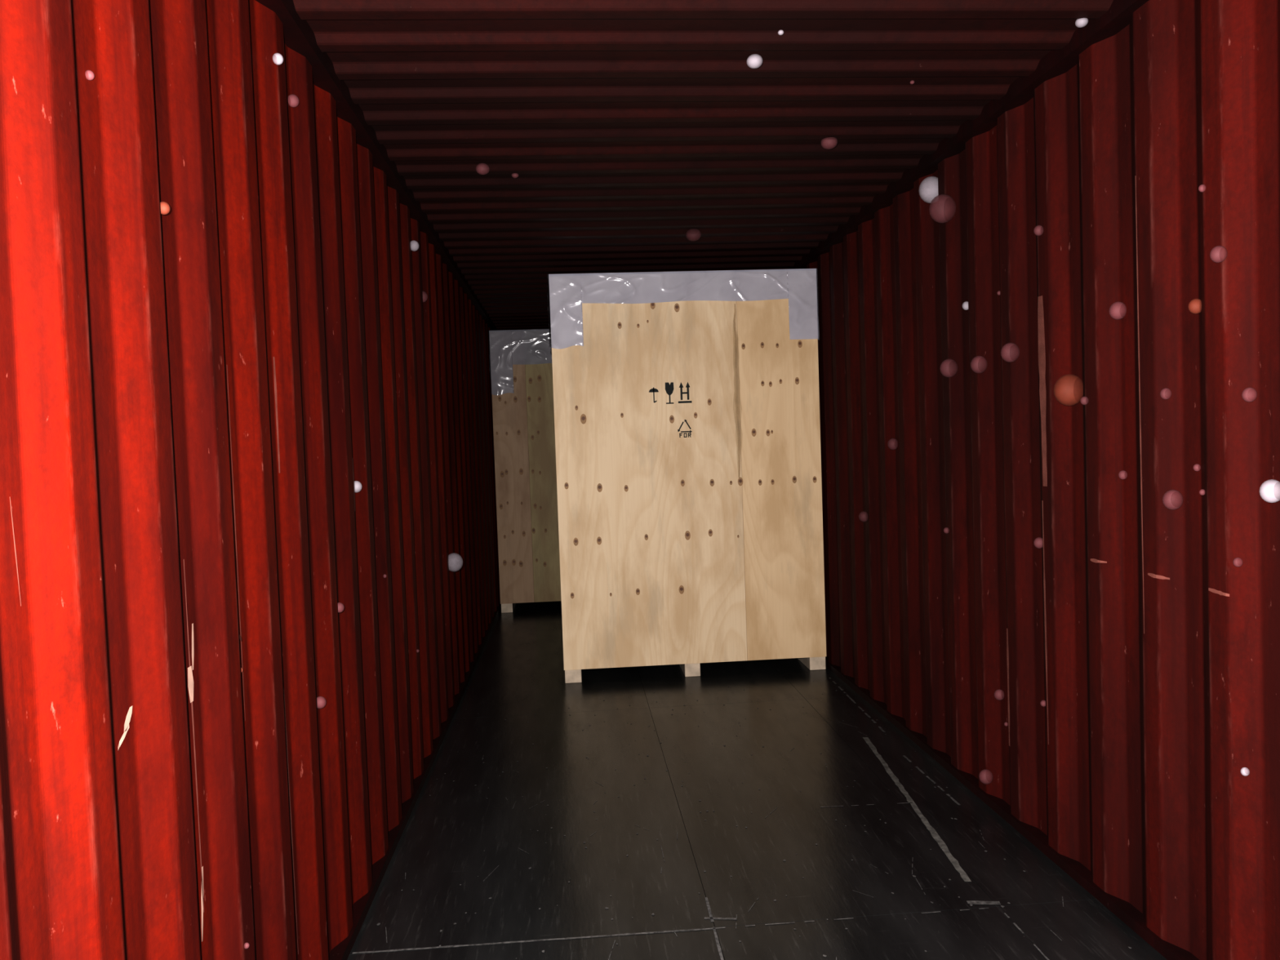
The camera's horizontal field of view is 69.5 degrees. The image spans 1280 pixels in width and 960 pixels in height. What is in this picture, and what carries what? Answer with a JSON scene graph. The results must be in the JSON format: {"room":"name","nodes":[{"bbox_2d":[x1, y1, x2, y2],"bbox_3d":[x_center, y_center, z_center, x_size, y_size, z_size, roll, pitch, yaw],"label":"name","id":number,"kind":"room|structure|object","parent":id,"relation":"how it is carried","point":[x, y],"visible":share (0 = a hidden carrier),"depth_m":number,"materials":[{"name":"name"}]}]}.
{"room":"shipping container interior","nodes":[
{"label":"shipping container interior","id":0,"kind":"room"},
{"bbox_2d":[0,0,501,959],"bbox_3d":[-1.117,-0.038,5.459,0.131,2.720,12.050,-2,2,-4],"label":"wall","id":1,"kind":"structure","parent":0,"point":[250,604],"depth_m":1.90,"materials":[{"name":"red metal"}]},
{"bbox_2d":[293,0,1113,330],"bbox_3d":[-0.007,-1.397,5.491,2.430,0.073,12.045,-2,2,-4],"label":"ceiling","id":2,"kind":"structure","parent":0,"point":[537,139],"depth_m":3.34,"materials":[{"name":"red paint"}]},
{"bbox_2d":[346,600,1167,959],"bbox_3d":[0.086,1.301,5.598,2.450,0.052,12.053,-2,2,-4],"label":"floor","id":3,"kind":"structure","parent":0,"point":[763,809],"depth_m":3.49,"materials":[{"name":"black paint"}]},
{"bbox_2d":[488,328,560,613],"bbox_3d":[-0.518,-0.121,9.013,1.729,2.575,1.189,-2,2,-4],"label":"crate","id":4,"kind":"object","parent":3,"relation":"on","point":[521,369],"visible":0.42,"depth_m":8.40,"materials":[{"name":"brown wood"}]},
{"bbox_2d":[546,268,826,683],"bbox_3d":[0.277,-0.050,6.416,1.729,2.575,1.189,-2,2,-4],"label":"crate","id":5,"kind":"object","parent":3,"relation":"on","point":[686,403],"visible":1,"depth_m":5.84,"materials":[{"name":"brown wood"}]},
{"bbox_2d":[787,0,1279,959],"bbox_3d":[1.195,-0.125,5.628,0.135,2.720,12.050,-2,2,-4],"label":"wall","id":6,"kind":"structure","parent":0,"point":[1049,347],"depth_m":2.87,"materials":[{"name":"red metal"}]}
]}

